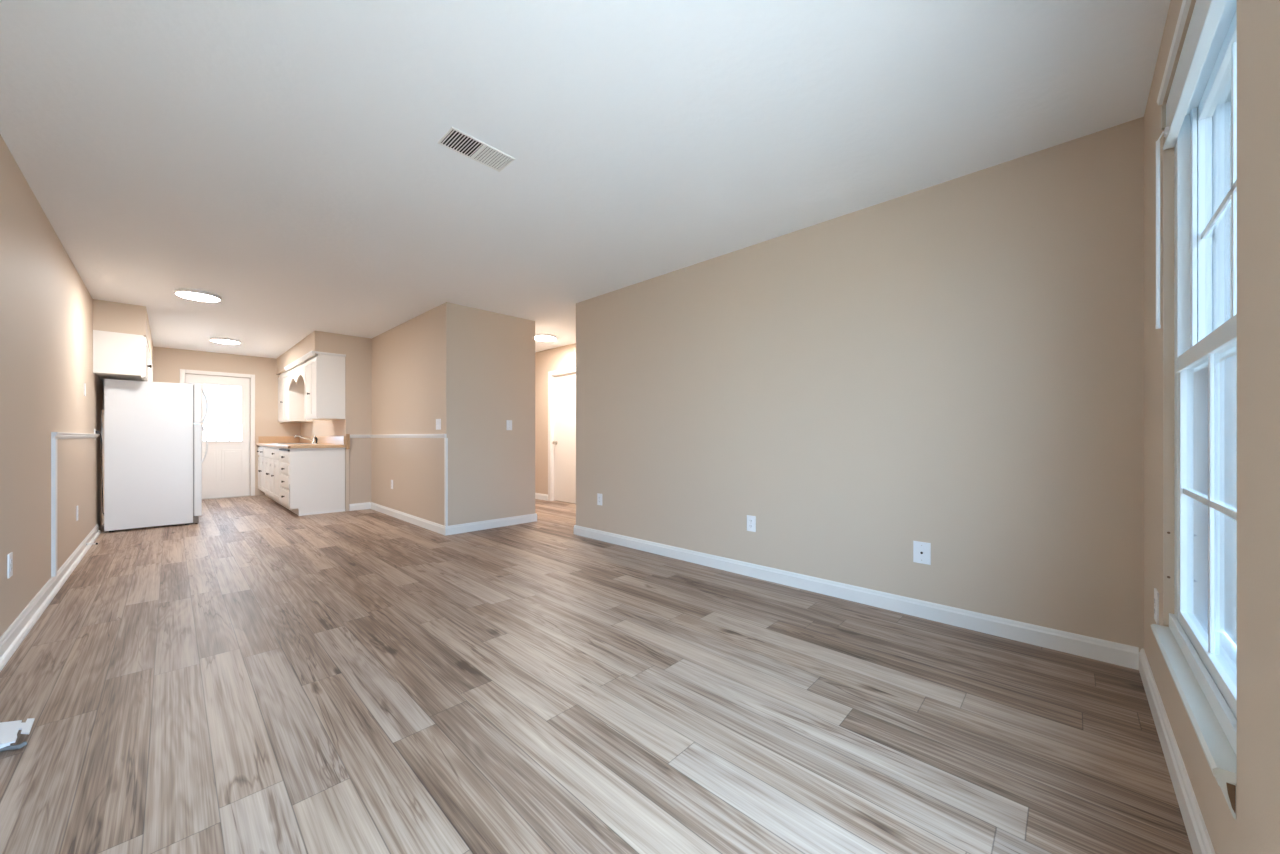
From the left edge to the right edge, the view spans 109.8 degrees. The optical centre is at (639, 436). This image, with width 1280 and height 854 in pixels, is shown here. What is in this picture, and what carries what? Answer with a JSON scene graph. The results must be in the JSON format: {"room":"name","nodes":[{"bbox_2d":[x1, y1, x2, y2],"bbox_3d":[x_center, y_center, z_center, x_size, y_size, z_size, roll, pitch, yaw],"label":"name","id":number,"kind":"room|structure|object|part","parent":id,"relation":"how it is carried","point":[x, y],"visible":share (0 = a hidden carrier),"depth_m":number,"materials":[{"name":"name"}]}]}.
{"room":"empty living room","nodes":[
{"label":"empty living room","id":0,"kind":"room"},
{"bbox_2d":[0,134,103,636],"bbox_3d":[-4.087,-0.194,3.064,10.897,2.455,0.120,0,0,44],"label":"wall","id":1,"kind":"structure","parent":0,"point":[46,307],"depth_m":2.62,"materials":[{"name":"beige paint"}]},
{"bbox_2d":[7,552,12,578],"bbox_3d":[-3.116,0.634,2.225,0.072,0.117,0.008,0,0,44],"label":"power outlet","id":2,"kind":"object","parent":1,"relation":"attached to","point":[10,555],"visible":1,"depth_m":2.21,"materials":[{"name":"white plastic"}]},
{"bbox_2d":[0,524,100,671],"bbox_3d":[-3.035,0.986,2.165,7.821,0.096,0.034,0,0,44],"label":"baseboard","id":3,"kind":"structure","parent":1,"relation":"attached to","point":[10,640],"depth_m":2.63,"materials":[{"name":"white paint"}]},
{"bbox_2d":[51,438,56,576],"bbox_3d":[-3.974,0.474,3.053,0.104,0.928,0.020,0,0,44],"label":"trim","id":4,"kind":"structure","parent":1,"relation":"attached to","point":[54,440],"depth_m":3.02,"materials":[{"name":"white paint"}]},
{"bbox_2d":[51,432,99,438],"bbox_3d":[-4.884,-0.011,3.928,2.630,0.046,0.026,0,0,44],"label":"chair rail","id":5,"kind":"object","parent":1,"relation":"attached to","point":[59,435],"visible":0.92,"depth_m":3.50,"materials":[{"name":"white paint"}]},
{"bbox_2d":[57,438,96,570],"bbox_3d":[-4.942,0.474,3.969,2.570,0.928,0.005,0,0,44],"label":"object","id":6,"kind":"structure","parent":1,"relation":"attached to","point":[76,457],"depth_m":3.67,"materials":[{"name":"beige paint"}]},
{"bbox_2d":[76,505,78,520],"bbox_3d":[-4.761,0.644,3.804,0.066,0.125,0.008,0,0,44],"label":"power outlet","id":7,"kind":"object","parent":6,"relation":"attached to","point":[77,510],"visible":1,"depth_m":3.79,"materials":[{"name":"white plastic"}]},
{"bbox_3d":[-4.761,0.644,3.804,0.066,0.125,0.006,0,0,44],"label":"plate","id":8,"kind":"part","parent":7,"relation":"part of","materials":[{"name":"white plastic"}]},
{"bbox_2d":[93,330,151,380],"bbox_3d":[-5.849,-0.875,5.112,0.980,0.458,0.399,0,0,44],"label":"upper cabinet","id":9,"kind":"object","parent":1,"relation":"attached to","point":[117,356],"visible":0.93,"depth_m":4.78,"materials":[{"name":"white paint"}]},
{"bbox_3d":[-5.563,-0.874,5.056,0.486,0.435,0.019,0,0,44],"label":"door","id":10,"kind":"part","parent":9,"relation":"part of","materials":[{"name":"white paint"}]},
{"bbox_3d":[-5.917,-0.874,5.395,0.486,0.435,0.019,0,0,44],"label":"door","id":11,"kind":"part","parent":9,"relation":"part of","materials":[{"name":"white paint"}]},
{"bbox_2d":[103,352,152,409],"bbox_3d":[-6.980,-0.705,6.193,2.146,0.798,0.399,0,0,44],"label":"upper cabinet","id":12,"kind":"object","parent":1,"relation":"attached to","point":[150,360],"visible":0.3,"depth_m":6.04,"materials":[{"name":"white paint"}]},
{"bbox_2d":[93,299,152,363],"bbox_3d":[-6.637,-1.264,5.843,3.130,0.315,0.370,0,0,44],"label":"wall","id":13,"kind":"structure","parent":0,"point":[109,316],"depth_m":4.77,"materials":[{"name":"beige paint"}]},
{"bbox_2d":[153,347,300,495],"bbox_3d":[-7.165,-0.194,7.642,0.120,2.455,2.240,0,0,44],"label":"wall","id":14,"kind":"structure","parent":0,"point":[167,362],"depth_m":7.92,"materials":[{"name":"beige paint"}]},
{"bbox_2d":[180,369,254,498],"bbox_3d":[-7.140,-0.032,7.621,0.175,2.132,0.929,0,0,44],"label":"door","id":15,"kind":"structure","parent":14,"relation":"in","point":[228,467],"depth_m":7.69,"materials":[{"name":"white paint"}]},
{"bbox_3d":[-7.105,-0.222,7.656,0.005,0.016,0.495,0,0,44],"label":"rail","id":16,"kind":"part","parent":15,"relation":"part of","materials":[{"name":"white plastic"}]},
{"bbox_3d":[-7.091,-0.411,7.643,0.014,1.004,0.539,0,0,44],"label":"glass frame","id":17,"kind":"part","parent":15,"relation":"part of","materials":[{"name":"white glass"}]},
{"bbox_3d":[-7.126,0.479,7.604,0.013,0.530,0.620,0,0,44],"label":"raised panel","id":18,"kind":"part","parent":15,"relation":"part of","materials":[{"name":"white paint"}]},
{"bbox_2d":[203,384,241,423],"bbox_3d":[-7.107,-0.559,7.659,0.001,0.663,0.495,0,0,44],"label":"window","id":19,"kind":"structure","parent":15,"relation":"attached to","point":[224,400],"depth_m":7.66,"materials":[{"name":"glass"}]},
{"bbox_2d":[258,436,298,442],"bbox_3d":[-6.558,0.049,8.174,0.020,0.122,0.585,0,0,44],"label":"backsplash","id":20,"kind":"structure","parent":14,"relation":"attached to","point":[261,439],"depth_m":8.16,"materials":[{"name":"beige laminate"}]},
{"bbox_2d":[276,331,345,374],"bbox_3d":[-5.347,-1.276,7.207,3.110,0.290,0.355,0,0,44],"label":"wall","id":21,"kind":"structure","parent":0,"point":[319,341],"depth_m":6.22,"materials":[{"name":"beige paint"}]},
{"bbox_2d":[284,351,345,370],"bbox_3d":[-4.978,-1.119,6.827,2.088,0.057,0.394,0,0,44],"label":"trim","id":22,"kind":"structure","parent":21,"relation":"attached to","point":[310,354],"depth_m":6.25,"materials":[{"name":"white paint"}]},
{"bbox_2d":[301,302,534,525],"bbox_3d":[-3.817,-0.194,6.965,5.655,2.455,1.410,0,0,44],"label":"wall","id":23,"kind":"structure","parent":0,"point":[472,370],"depth_m":5.20,"materials":[{"name":"beige paint"}]},
{"bbox_2d":[278,370,312,422],"bbox_3d":[-6.093,-0.694,7.911,1.053,0.868,0.365,0,0,44],"label":"upper cabinet","id":24,"kind":"object","parent":23,"relation":"attached to","point":[291,404],"visible":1,"depth_m":7.56,"materials":[{"name":"white paint"}]},
{"bbox_3d":[-6.381,-0.678,7.991,0.522,0.795,0.019,0,0,44],"label":"door","id":25,"kind":"part","parent":24,"relation":"part of","materials":[{"name":"white paint"}]},
{"bbox_3d":[-6.001,-0.678,7.627,0.522,0.795,0.019,0,0,44],"label":"door","id":26,"kind":"part","parent":24,"relation":"part of","materials":[{"name":"white paint"}]},
{"bbox_2d":[289,360,305,390],"bbox_3d":[-5.344,-0.947,7.000,1.288,0.362,0.018,0,0,44],"label":"scalloped valance","id":27,"kind":"object","parent":24,"relation":"attached to","point":[297,371],"visible":0.93,"depth_m":6.97,"materials":[{"name":"white paint"}]},
{"bbox_2d":[299,436,344,444],"bbox_3d":[-5.232,0.049,7.326,3.109,0.122,0.021,0,0,44],"label":"backsplash","id":28,"kind":"structure","parent":23,"relation":"attached to","point":[337,440],"depth_m":6.93,"materials":[{"name":"beige laminate"}]},
{"bbox_2d":[305,354,344,419],"bbox_3d":[-4.505,-0.686,6.392,0.763,0.883,0.365,0,0,44],"label":"upper cabinet","id":29,"kind":"object","parent":23,"relation":"attached to","point":[324,374],"visible":1,"depth_m":6.16,"materials":[{"name":"white paint"}]},
{"bbox_3d":[-4.740,-0.671,6.422,0.378,0.810,0.019,0,0,44],"label":"door","id":30,"kind":"part","parent":29,"relation":"part of","materials":[{"name":"white paint"}]},
{"bbox_3d":[-4.465,-0.671,6.158,0.378,0.810,0.019,0,0,44],"label":"door","id":31,"kind":"part","parent":29,"relation":"part of","materials":[{"name":"white paint"}]},
{"bbox_2d":[345,449,348,510],"bbox_3d":[-4.083,0.604,6.270,0.012,0.860,0.046,0,0,44],"label":"trim","id":32,"kind":"structure","parent":23,"relation":"attached to","point":[346,450],"depth_m":6.26,"materials":[{"name":"white wood"}]},
{"bbox_2d":[346,434,349,448],"bbox_3d":[-4.074,0.065,6.266,0.030,0.214,0.042,0,0,44],"label":"trim","id":33,"kind":"structure","parent":23,"relation":"attached to","point":[347,435],"depth_m":6.25,"materials":[{"name":"brown wood"}]},
{"bbox_2d":[349,438,370,503],"bbox_3d":[-3.973,0.474,6.389,0.005,0.928,0.272,0,0,44],"label":"panelling","id":34,"kind":"object","parent":23,"relation":"attached to","point":[360,448],"visible":1,"depth_m":6.38,"materials":[{"name":"beige paint"}]},
{"bbox_2d":[350,434,446,437],"bbox_3d":[-3.052,-0.011,5.512,2.549,0.046,0.277,0,0,44],"label":"chair rail","id":35,"kind":"object","parent":23,"relation":"attached to","point":[384,435],"visible":1,"depth_m":5.57,"materials":[{"name":"white paint"}]},
{"bbox_2d":[371,438,443,524],"bbox_3d":[-2.971,0.474,5.622,2.515,0.928,0.005,0,0,44],"label":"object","id":36,"kind":"structure","parent":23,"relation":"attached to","point":[415,466],"depth_m":5.40,"materials":[{"name":"beige paint"}]},
{"bbox_2d":[436,419,440,429],"bbox_3d":[-2.190,-0.138,4.865,0.118,0.117,0.020,0,0,44],"label":"light switch","id":37,"kind":"object","parent":23,"relation":"attached to","point":[438,421],"visible":1,"depth_m":4.86,"materials":[{"name":"white plastic"}]},
{"bbox_2d":[349,502,536,535],"bbox_3d":[-2.779,0.986,6.014,2.871,0.096,1.381,0,0,44],"label":"baseboard","id":38,"kind":"structure","parent":23,"relation":"attached to","point":[501,522],"depth_m":5.22,"materials":[{"name":"white paint"}]},
{"bbox_2d":[444,438,447,525],"bbox_3d":[-2.046,0.474,4.742,0.037,0.928,0.022,0,0,44],"label":"trim","id":39,"kind":"structure","parent":23,"relation":"attached to","point":[445,439],"depth_m":4.73,"materials":[{"name":"white paint"}]},
{"bbox_2d":[506,420,511,429],"bbox_3d":[-1.525,-0.138,5.257,0.020,0.117,0.072,0,0,44],"label":"light switch","id":40,"kind":"object","parent":23,"relation":"attached to","point":[508,422],"visible":1,"depth_m":5.25,"materials":[{"name":"white plastic"}]},
{"bbox_2d":[535,343,575,494],"bbox_3d":[-1.039,-0.194,6.958,4.320,2.455,0.120,0,0,44],"label":"wall","id":41,"kind":"structure","parent":0,"point":[564,357],"depth_m":7.40,"materials":[{"name":"beige paint"}]},
{"bbox_2d":[535,493,547,500],"bbox_3d":[-1.086,0.986,6.909,4.080,0.096,0.016,0,0,44],"label":"baseboard","id":42,"kind":"structure","parent":41,"relation":"attached to","point":[537,495],"depth_m":7.41,"materials":[{"name":"white paint"}]},
{"bbox_2d":[548,367,575,503],"bbox_3d":[-1.104,-0.013,7.006,0.960,2.094,0.140,0,0,44],"label":"door","id":43,"kind":"structure","parent":41,"relation":"in","point":[561,383],"depth_m":7.12,"materials":[{"name":"white paint"}]},
{"bbox_2d":[0,0,1170,358],"bbox_3d":[-2.386,-1.471,4.842,10.897,0.100,5.040,0,0,44],"label":"ceiling","id":44,"kind":"structure","parent":0,"point":[282,161],"depth_m":2.06,"materials":[{"name":"white paint"}]},
{"bbox_2d":[174,289,221,301],"bbox_3d":[-4.382,-1.401,4.461,0.344,0.040,0.344,0,0,44],"label":"recessed light","id":45,"kind":"object","parent":44,"relation":"in","point":[198,295],"visible":1,"depth_m":4.40,"materials":[{"name":"white plastic"}]},
{"bbox_2d":[176,292,218,301],"bbox_3d":[-4.382,-1.387,4.461,0.306,0.012,0.306,0,0,44],"label":"diffuser","id":46,"kind":"object","parent":45,"relation":"attached to","point":[199,296],"depth_m":4.42,"materials":[{"name":"white plastic"}]},
{"bbox_2d":[209,337,240,343],"bbox_3d":[-6.045,-1.401,6.556,0.344,0.040,0.344,0,0,44],"label":"recessed light","id":47,"kind":"object","parent":44,"relation":"in","point":[214,339],"visible":1,"depth_m":6.49,"materials":[{"name":"white plastic"}]},
{"bbox_2d":[211,340,238,343],"bbox_3d":[-6.045,-1.387,6.556,0.306,0.012,0.306,0,0,44],"label":"diffuser","id":48,"kind":"object","parent":47,"relation":"attached to","point":[219,341],"depth_m":6.53,"materials":[{"name":"white plastic"}]},
{"bbox_2d":[438,127,514,171],"bbox_3d":[-0.806,-1.418,2.231,0.160,0.006,0.326,0,0,44],"label":"ceiling vent","id":49,"kind":"object","parent":44,"relation":"in","point":[454,139],"visible":1,"depth_m":2.22,"materials":[{"name":"white metal"}]},
{"bbox_2d":[535,334,556,340],"bbox_3d":[-1.347,-1.401,6.346,0.344,0.040,0.344,0,0,44],"label":"recessed light","id":50,"kind":"object","parent":44,"relation":"in","point":[541,337],"visible":0.89,"depth_m":6.26,"materials":[{"name":"white plastic"}]},
{"bbox_2d":[535,336,554,340],"bbox_3d":[-1.347,-1.387,6.346,0.306,0.012,0.306,0,0,44],"label":"diffuser","id":51,"kind":"object","parent":50,"relation":"attached to","point":[541,338],"depth_m":6.31,"materials":[{"name":"white plastic"}]},
{"bbox_2d":[0,495,1192,853],"bbox_3d":[-2.386,1.074,4.842,10.897,0.080,5.040,0,0,44],"label":"floor","id":52,"kind":"structure","parent":0,"point":[255,676],"depth_m":1.73,"materials":[{"name":"brown wood"}]},
{"bbox_2d":[0,718,34,751],"bbox_3d":[-2.188,1.018,1.501,0.220,0.031,0.195,0,0,44],"label":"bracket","id":53,"kind":"object","parent":52,"relation":"on","point":[9,730],"visible":1,"depth_m":1.53,"materials":[{"name":"metal"}]},
{"bbox_2d":[96,379,207,531],"bbox_3d":[-5.728,0.197,5.324,0.831,1.674,0.860,0,0,44],"label":"refrigerator","id":54,"kind":"object","parent":52,"relation":"on","point":[153,461],"visible":1,"depth_m":5.06,"materials":[{"name":"white metal"}]},
{"bbox_3d":[-5.823,0.441,4.865,0.036,0.988,0.310,0,0,-41],"label":"power cord","id":55,"kind":"part","parent":54,"relation":"part of","materials":[{"name":"black plastic"}]},
{"bbox_3d":[-5.520,-0.396,5.597,0.755,0.465,0.065,0,0,44],"label":"freezer door","id":56,"kind":"part","parent":54,"relation":"part of","materials":[{"name":"white metal"}]},
{"bbox_3d":[-5.520,0.394,5.597,0.755,1.090,0.065,0,0,44],"label":"door","id":57,"kind":"part","parent":54,"relation":"part of","materials":[{"name":"white metal"}]},
{"bbox_3d":[-5.242,-0.368,5.407,0.025,0.403,0.067,0,0,44],"label":"handle","id":58,"kind":"part","parent":54,"relation":"part of","materials":[{"name":"white plastic"}]},
{"bbox_3d":[-5.242,0.086,5.407,0.025,0.462,0.067,0,0,44],"label":"handle","id":59,"kind":"part","parent":54,"relation":"part of","materials":[{"name":"white plastic"}]},
{"bbox_2d":[257,446,271,498],"bbox_3d":[-6.264,0.592,7.878,0.853,0.884,0.648,0,0,44],"label":"base cabinet","id":60,"kind":"object","parent":52,"relation":"on","point":[261,449],"visible":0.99,"depth_m":7.64,"materials":[{"name":"white paint"}]},
{"bbox_3d":[-6.611,0.629,7.823,0.396,0.560,0.019,0,0,44],"label":"door","id":61,"kind":"part","parent":60,"relation":"part of","materials":[{"name":"white paint"}]},
{"bbox_3d":[-6.304,0.249,7.527,0.396,0.150,0.022,0,0,44],"label":"drawer","id":62,"kind":"part","parent":60,"relation":"part of","materials":[{"name":"white paint"}]},
{"bbox_3d":[-6.303,0.629,7.528,0.396,0.560,0.019,0,0,44],"label":"door","id":63,"kind":"part","parent":60,"relation":"part of","materials":[{"name":"white paint"}]},
{"bbox_2d":[265,446,280,504],"bbox_3d":[-5.635,0.592,7.278,0.885,0.884,0.645,0,0,44],"label":"base cabinet","id":64,"kind":"object","parent":52,"relation":"on","point":[269,460],"visible":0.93,"depth_m":7.03,"materials":[{"name":"white paint"}]},
{"bbox_3d":[-5.989,0.629,7.228,0.412,0.560,0.019,0,0,44],"label":"door","id":65,"kind":"part","parent":64,"relation":"part of","materials":[{"name":"white paint"}]},
{"bbox_3d":[-5.669,0.629,6.922,0.412,0.560,0.019,0,0,44],"label":"door","id":66,"kind":"part","parent":64,"relation":"part of","materials":[{"name":"white paint"}]},
{"bbox_2d":[271,447,287,508],"bbox_3d":[-5.117,0.592,6.781,0.550,0.884,0.648,0,0,44],"label":"base cabinet","id":67,"kind":"object","parent":52,"relation":"on","point":[276,452],"visible":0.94,"depth_m":6.56,"materials":[{"name":"white paint"}]},
{"bbox_3d":[-5.311,0.249,6.578,0.520,0.150,0.022,0,0,44],"label":"drawer","id":68,"kind":"part","parent":67,"relation":"part of","materials":[{"name":"white paint"}]},
{"bbox_3d":[-5.310,0.629,6.579,0.520,0.560,0.019,0,0,44],"label":"door","id":69,"kind":"part","parent":67,"relation":"part of","materials":[{"name":"white paint"}]},
{"bbox_2d":[279,448,344,515],"bbox_3d":[-4.621,0.592,6.307,0.822,0.884,0.648,0,0,44],"label":"base cabinet","id":70,"kind":"object","parent":52,"relation":"on","point":[312,480],"visible":1,"depth_m":6.03,"materials":[{"name":"white paint"}]},
{"bbox_3d":[-4.841,0.806,6.129,0.690,0.205,0.022,0,0,44],"label":"drawer","id":71,"kind":"part","parent":70,"relation":"part of","materials":[{"name":"white paint"}]},
{"bbox_3d":[-4.841,0.604,6.129,0.690,0.170,0.022,0,0,44],"label":"drawer","id":72,"kind":"part","parent":70,"relation":"part of","materials":[{"name":"white paint"}]},
{"bbox_3d":[-4.841,0.431,6.129,0.690,0.145,0.022,0,0,44],"label":"drawer","id":73,"kind":"part","parent":70,"relation":"part of","materials":[{"name":"white paint"}]},
{"bbox_3d":[-4.841,0.272,6.129,0.690,0.145,0.022,0,0,44],"label":"drawer","id":74,"kind":"part","parent":70,"relation":"part of","materials":[{"name":"white paint"}]},
{"bbox_2d":[256,443,345,447],"bbox_3d":[-5.437,0.129,7.093,3.135,0.038,0.641,0,0,44],"label":"countertop","id":75,"kind":"structure","parent":70,"relation":"on","point":[295,445],"depth_m":6.17,"materials":[{"name":"beige laminate"}]},
{"bbox_2d":[271,443,311,443],"bbox_3d":[-5.630,0.192,7.280,0.760,0.171,0.460,0,0,44],"label":"sink","id":76,"kind":"object","parent":75,"relation":"in","point":[271,443],"visible":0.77,"depth_m":7.48,"materials":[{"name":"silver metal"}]},
{"bbox_2d":[295,435,315,443],"bbox_3d":[-5.427,0.040,7.289,0.200,0.140,0.286,0,0,44],"label":"faucet","id":77,"kind":"object","parent":75,"relation":"on","point":[313,440],"visible":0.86,"depth_m":7.34,"materials":[{"name":"silver metal"}]},
{"bbox_2d":[576,117,1143,651],"bbox_3d":[0.866,-0.194,3.382,4.177,2.455,0.115,0,0,44],"label":"wall","id":78,"kind":"structure","parent":0,"point":[956,366],"depth_m":2.62,"materials":[{"name":"beige paint"}]},
{"bbox_2d":[597,493,601,504],"bbox_3d":[-0.404,0.626,4.511,0.072,0.117,0.008,0,0,44],"label":"power outlet","id":79,"kind":"object","parent":78,"relation":"attached to","point":[599,496],"visible":1,"depth_m":4.51,"materials":[{"name":"white plastic"}]},
{"bbox_2d":[747,515,755,531],"bbox_3d":[0.825,0.642,3.336,0.072,0.117,0.008,0,0,44],"label":"power outlet","id":80,"kind":"object","parent":78,"relation":"attached to","point":[751,520],"visible":1,"depth_m":3.33,"materials":[{"name":"white plastic"}]},
{"bbox_2d":[574,525,1138,669],"bbox_3d":[0.798,0.986,3.435,4.037,0.096,0.131,0,0,44],"label":"baseboard","id":81,"kind":"structure","parent":78,"relation":"attached to","point":[1111,652],"depth_m":2.60,"materials":[{"name":"white paint"}]},
{"bbox_2d":[913,541,930,564],"bbox_3d":[1.614,0.664,2.576,0.086,0.124,0.015,0,0,44],"label":"cable wall plate","id":82,"kind":"object","parent":78,"relation":"attached to","point":[921,550],"visible":1,"depth_m":2.58,"materials":[{"name":"white plastic"}]},
{"bbox_2d":[1144,0,1279,853],"bbox_3d":[1.063,-0.194,0.668,0.140,2.455,3.535,0,0,44],"label":"wall","id":83,"kind":"structure","parent":0,"point":[1255,829],"depth_m":0.84,"materials":[{"name":"beige paint"}]},
{"bbox_2d":[1154,588,1158,623],"bbox_3d":[1.931,0.632,1.682,0.008,0.117,0.072,0,0,44],"label":"power outlet","id":84,"kind":"object","parent":83,"relation":"attached to","point":[1156,593],"visible":1,"depth_m":1.66,"materials":[{"name":"white plastic"}]},
{"bbox_2d":[1157,0,1190,104],"bbox_3d":[1.507,-1.188,1.243,0.014,0.020,0.980,0,0,44],"label":"trim","id":85,"kind":"structure","parent":83,"relation":"attached to","point":[1185,5],"depth_m":1.37,"materials":[{"name":"white paint"}]},
{"bbox_2d":[1139,648,1215,853],"bbox_3d":[1.619,0.986,1.361,0.016,0.096,1.765,0,0,44],"label":"baseboard","id":86,"kind":"structure","parent":83,"relation":"attached to","point":[1198,835],"depth_m":1.31,"materials":[{"name":"white paint"}]},
{"bbox_2d":[1151,0,1236,819],"bbox_3d":[1.545,-0.210,1.193,0.170,1.932,0.960,0,0,44],"label":"window","id":87,"kind":"structure","parent":83,"relation":"in","point":[1198,647],"depth_m":1.40,"materials":[{"name":"white plastic"}]},
{"bbox_2d":[1155,0,1226,328],"bbox_3d":[1.517,-0.778,1.221,0.069,0.794,0.954,0,0,44],"label":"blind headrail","id":88,"kind":"object","parent":87,"relation":"attached to","point":[1206,15],"visible":1,"depth_m":1.32,"materials":[{"name":"white plastic"}]},
{"bbox_3d":[1.565,-0.247,1.174,0.115,1.858,0.960,0,0,44],"label":"frame","id":89,"kind":"part","parent":87,"relation":"part of","materials":[{"name":"white plastic"}]},
{"bbox_3d":[1.522,-0.219,1.215,0.008,0.010,0.820,0,0,44],"label":"lift rail","id":90,"kind":"part","parent":87,"relation":"part of","materials":[{"name":"white plastic"}]},
{"bbox_3d":[1.536,0.179,1.202,0.030,0.900,0.850,0,0,44],"label":"sash","id":91,"kind":"part","parent":87,"relation":"part of","materials":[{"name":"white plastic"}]},
{"bbox_3d":[1.536,0.178,1.201,0.004,0.802,0.774,0,0,44],"label":"glass pane","id":92,"kind":"part","parent":87,"relation":"part of","materials":[{"name":"clear glass"}]},
{"bbox_3d":[1.564,-0.650,1.175,0.004,0.761,0.774,0,0,44],"label":"glass pane","id":93,"kind":"part","parent":87,"relation":"part of","materials":[{"name":"clear glass"}]},
{"bbox_3d":[1.563,-0.652,1.176,0.030,0.848,0.850,0,0,44],"label":"sash","id":94,"kind":"part","parent":87,"relation":"part of","materials":[{"name":"white plastic"}]}
]}

